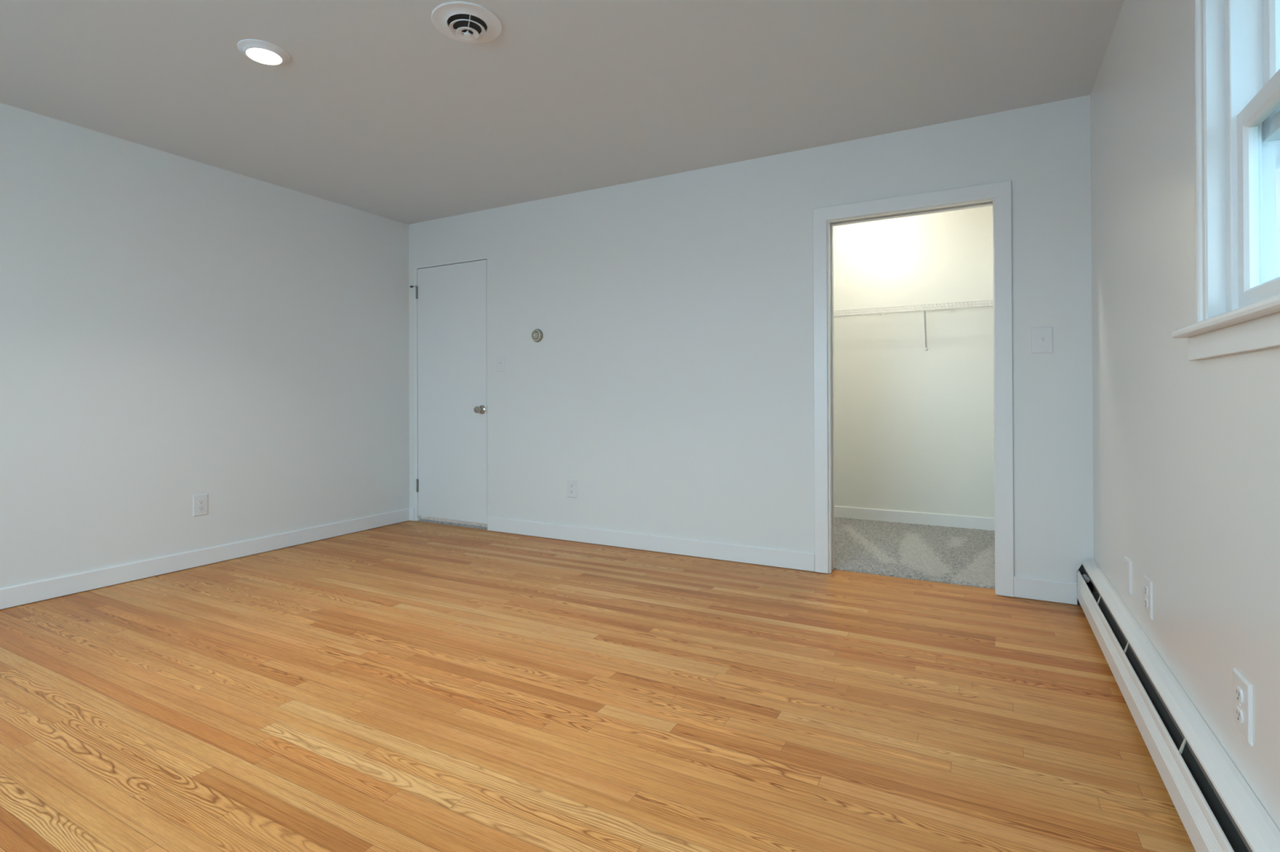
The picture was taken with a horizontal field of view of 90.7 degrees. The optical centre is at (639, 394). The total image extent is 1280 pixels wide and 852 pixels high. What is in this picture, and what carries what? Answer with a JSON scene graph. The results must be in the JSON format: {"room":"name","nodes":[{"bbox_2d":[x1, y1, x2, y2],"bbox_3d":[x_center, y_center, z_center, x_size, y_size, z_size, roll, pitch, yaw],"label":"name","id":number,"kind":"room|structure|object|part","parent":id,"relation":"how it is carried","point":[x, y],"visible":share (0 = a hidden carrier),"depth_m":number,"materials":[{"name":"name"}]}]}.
{"room":"empty bedroom","nodes":[
{"label":"empty bedroom","id":0,"kind":"room"},
{"bbox_2d":[0,102,409,608],"bbox_3d":[-3.228,-0.189,2.883,0.115,2.440,5.580,0,0,28],"label":"wall","id":1,"kind":"structure","parent":0,"point":[174,329],"depth_m":3.71,"materials":[{"name":"paint"}]},
{"bbox_2d":[192,493,208,516],"bbox_3d":[-2.649,0.665,3.812,0.009,0.127,0.083,0,0,28],"label":"wall outlet","id":2,"kind":"object","parent":1,"relation":"attached to","point":[200,502],"visible":1,"depth_m":3.81,"materials":[{"name":"white plastic"}]},
{"bbox_2d":[197,506,204,511],"bbox_3d":[-2.647,0.685,3.810,0.004,0.028,0.035,0,0,28],"label":"receptacle","id":3,"kind":"object","parent":2,"relation":"attached to","point":[199,508],"depth_m":3.81,"materials":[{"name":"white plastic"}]},
{"bbox_2d":[197,499,204,504],"bbox_3d":[-2.647,0.644,3.810,0.004,0.028,0.035,0,0,28],"label":"receptacle","id":4,"kind":"object","parent":2,"relation":"attached to","point":[199,501],"depth_m":3.81,"materials":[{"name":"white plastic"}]},
{"bbox_2d":[0,508,408,609],"bbox_3d":[-3.166,0.978,2.848,0.014,0.098,5.350,0,0,28],"label":"baseboard","id":5,"kind":"structure","parent":1,"relation":"attached to","point":[37,591],"depth_m":3.69,"materials":[{"name":"wood"}]},
{"bbox_2d":[0,0,1124,224],"bbox_3d":[-1.148,-1.482,1.737,4.878,0.120,5.615,0,0,28],"label":"ceiling","id":6,"kind":"structure","parent":0,"point":[373,108],"depth_m":2.85,"materials":[{"name":"paint"}]},
{"bbox_2d":[237,39,289,65],"bbox_3d":[-1.552,-1.407,2.610,0.188,0.020,0.188,0,0,28],"label":"recessed light","id":7,"kind":"object","parent":6,"relation":"in","point":[261,51],"visible":1,"depth_m":2.58,"materials":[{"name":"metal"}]},
{"bbox_2d":[431,0,502,43],"bbox_3d":[-0.659,-1.411,2.412,0.263,0.080,0.263,0,0,28],"label":"ceiling vent","id":8,"kind":"object","parent":6,"relation":"in","point":[460,20],"visible":1,"depth_m":2.39,"materials":[{"name":"metal"}]},
{"bbox_3d":[-0.659,-1.379,2.412,0.027,0.016,0.027,0,0,28],"label":"knob","id":9,"kind":"part","parent":8,"relation":"part of","materials":[{"name":"metal"}]},
{"bbox_2d":[0,520,1195,851],"bbox_3d":[-1.148,1.078,1.745,4.843,0.120,5.563,0,0,28],"label":"floor","id":10,"kind":"structure","parent":0,"point":[408,686],"depth_m":2.04,"materials":[{"name":"brown wood"}]},
{"bbox_2d":[408,94,1093,599],"bbox_3d":[0.153,-0.199,4.159,4.613,2.440,0.115,0,0,28],"label":"wall","id":11,"kind":"structure","parent":0,"point":[669,376],"depth_m":3.89,"materials":[{"name":"paint"}]},
{"bbox_2d":[409,257,488,524],"bbox_3d":[-1.498,-0.010,5.011,0.807,2.074,0.190,0,0,28],"label":"door","id":12,"kind":"structure","parent":11,"relation":"in","point":[451,300],"depth_m":4.98,"materials":[{"name":"wood"}]},
{"bbox_3d":[-1.225,0.112,4.792,0.053,0.053,0.058,0,0,28],"label":"knob","id":13,"kind":"part","parent":12,"relation":"part of","materials":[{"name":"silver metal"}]},
{"bbox_2d":[497,355,505,371],"bbox_3d":[-1.047,-0.235,4.734,0.076,0.119,0.017,0,0,28],"label":"light switch","id":14,"kind":"object","parent":11,"relation":"attached to","point":[500,359],"visible":1,"depth_m":4.73,"materials":[{"name":"white plastic"}]},
{"bbox_2d":[531,328,542,342],"bbox_3d":[-0.750,-0.430,4.561,0.096,0.096,0.038,0,0,28],"label":"thermostat","id":15,"kind":"object","parent":11,"relation":"attached to","point":[536,335],"visible":1,"depth_m":4.55,"materials":[{"name":"beige plastic"}]},
{"bbox_2d":[567,479,577,497],"bbox_3d":[-0.477,0.657,4.428,0.083,0.127,0.009,0,0,28],"label":"wall outlet","id":16,"kind":"object","parent":11,"relation":"attached to","point":[571,484],"visible":1,"depth_m":4.42,"materials":[{"name":"white plastic"}]},
{"bbox_2d":[408,507,1077,604],"bbox_3d":[0.106,0.966,4.109,4.537,0.102,0.014,0,0,28],"label":"baseboard","id":17,"kind":"structure","parent":11,"relation":"attached to","point":[1049,590],"depth_m":3.96,"materials":[{"name":"wood"}]},
{"bbox_2d":[813,180,1013,596],"bbox_3d":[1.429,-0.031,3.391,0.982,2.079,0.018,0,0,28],"label":"trim","id":18,"kind":"structure","parent":11,"relation":"attached to","point":[1000,192],"depth_m":3.21,"materials":[{"name":"wood"}]},
{"bbox_2d":[1031,326,1053,353],"bbox_3d":[1.972,-0.270,3.098,0.090,0.130,0.017,0,0,28],"label":"light switch","id":19,"kind":"object","parent":11,"relation":"attached to","point":[1042,337],"visible":1,"depth_m":3.10,"materials":[{"name":"white plastic"}]},
{"bbox_2d":[833,205,994,517],"bbox_3d":[1.812,-0.203,5.150,2.086,2.440,0.100,0,0,28],"label":"wall","id":20,"kind":"structure","parent":0,"point":[914,425],"depth_m":4.92,"materials":[{"name":"paint"}]},
{"bbox_2d":[833,299,993,351],"bbox_3d":[1.712,-0.500,4.965,1.882,0.323,0.322,0,0,28],"label":"wire shelf","id":21,"kind":"object","parent":20,"relation":"attached to","point":[924,307],"visible":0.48,"depth_m":4.70,"materials":[{"name":"white metal"}]},
{"bbox_2d":[834,506,994,530],"bbox_3d":[1.790,0.962,5.096,1.886,0.102,0.014,0,0,28],"label":"baseboard","id":22,"kind":"structure","parent":20,"relation":"attached to","point":[872,514],"depth_m":4.90,"materials":[{"name":"wood"}]},
{"bbox_2d":[1090,0,1279,831],"bbox_3d":[0.944,-0.215,0.622,0.150,2.440,5.580,0,0,28],"label":"wall","id":23,"kind":"structure","parent":0,"point":[1186,453],"depth_m":1.71,"materials":[{"name":"paint"}]},
{"bbox_2d":[1124,555,1132,594],"bbox_3d":[1.753,0.645,2.272,0.010,0.116,0.094,0,0,28],"label":"blank plate","id":24,"kind":"object","parent":23,"relation":"attached to","point":[1127,562],"visible":1,"depth_m":2.25,"materials":[{"name":"white plastic"}]},
{"bbox_2d":[1143,574,1152,620],"bbox_3d":[1.609,0.640,2.005,0.009,0.118,0.094,0,0,28],"label":"wall outlet","id":25,"kind":"object","parent":23,"relation":"attached to","point":[1148,584],"visible":1,"depth_m":1.99,"materials":[{"name":"white plastic"}]},
{"bbox_2d":[1144,597,1147,608],"bbox_3d":[1.607,0.661,2.006,0.004,0.028,0.035,0,0,28],"label":"receptacle","id":26,"kind":"object","parent":25,"relation":"attached to","point":[1145,598],"depth_m":2.01,"materials":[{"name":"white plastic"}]},
{"bbox_2d":[1144,585,1147,595],"bbox_3d":[1.607,0.620,2.006,0.004,0.028,0.035,0,0,28],"label":"receptacle","id":27,"kind":"object","parent":25,"relation":"attached to","point":[1145,586],"depth_m":2.00,"materials":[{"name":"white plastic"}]},
{"bbox_2d":[1076,559,1279,851],"bbox_3d":[0.968,0.888,0.883,0.068,0.228,4.835,0,0,28],"label":"baseboard heater","id":28,"kind":"object","parent":23,"relation":"attached to","point":[1217,809],"visible":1,"depth_m":1.54,"materials":[{"name":"metal"}]},
{"bbox_2d":[1171,0,1279,360],"bbox_3d":[1.173,-0.557,1.091,0.202,0.943,0.982,0,0,28],"label":"window","id":29,"kind":"structure","parent":23,"relation":"in","point":[1237,42],"depth_m":1.37,"materials":[{"name":"wood"}]},
{"bbox_3d":[1.117,-0.595,1.121,0.019,0.866,0.820,0,0,28],"label":"casing","id":30,"kind":"part","parent":29,"relation":"part of","materials":[{"name":"wood"}]},
{"bbox_3d":[1.182,-0.557,1.086,0.091,0.810,0.688,0,0,28],"label":"frame","id":31,"kind":"part","parent":29,"relation":"part of","materials":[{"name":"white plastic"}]},
{"bbox_3d":[1.165,-0.397,1.095,0.030,0.425,0.624,0,0,28],"label":"sash","id":32,"kind":"part","parent":29,"relation":"part of","materials":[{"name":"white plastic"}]},
{"bbox_3d":[1.202,-0.737,1.075,0.030,0.387,0.624,0,0,28],"label":"sash","id":33,"kind":"part","parent":29,"relation":"part of","materials":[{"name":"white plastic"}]},
{"bbox_2d":[1232,667,1253,746],"bbox_3d":[1.215,0.627,1.278,0.009,0.118,0.094,0,0,28],"label":"wall outlet","id":34,"kind":"object","parent":23,"relation":"attached to","point":[1242,687],"visible":1,"depth_m":1.26,"materials":[{"name":"white plastic"}]},
{"bbox_2d":[1235,706,1243,724],"bbox_3d":[1.213,0.648,1.279,0.004,0.028,0.035,0,0,28],"label":"receptacle","id":35,"kind":"object","parent":34,"relation":"attached to","point":[1238,709],"depth_m":1.28,"materials":[{"name":"white plastic"}]},
{"bbox_2d":[1235,685,1243,703],"bbox_3d":[1.213,0.607,1.279,0.004,0.028,0.035,0,0,28],"label":"receptacle","id":36,"kind":"object","parent":34,"relation":"attached to","point":[1238,689],"depth_m":1.28,"materials":[{"name":"white plastic"}]},
{"bbox_3d":[1.419,1.079,4.411,1.886,0.116,1.572,0,0,28],"label":"floor","id":37,"kind":"structure","parent":0,"visible":0},
{"bbox_2d":[833,517,995,589],"bbox_3d":[1.419,1.013,4.410,1.891,0.026,1.579,0,0,28],"label":"floor","id":38,"kind":"structure","parent":37,"relation":"on","point":[966,557],"depth_m":4.02,"materials":[{"name":"beige carpet"}]},
{"bbox_3d":[-1.268,1.094,5.629,2.500,0.116,1.152,0,0,28],"label":"floor","id":39,"kind":"structure","parent":0,"visible":0},
{"bbox_2d":[418,516,487,529],"bbox_3d":[-1.338,1.026,5.247,0.744,0.030,0.595,0,0,28],"label":"floor","id":40,"kind":"structure","parent":39,"relation":"on","point":[432,520],"depth_m":5.01,"materials":[{"name":"beige carpet"}]}
]}

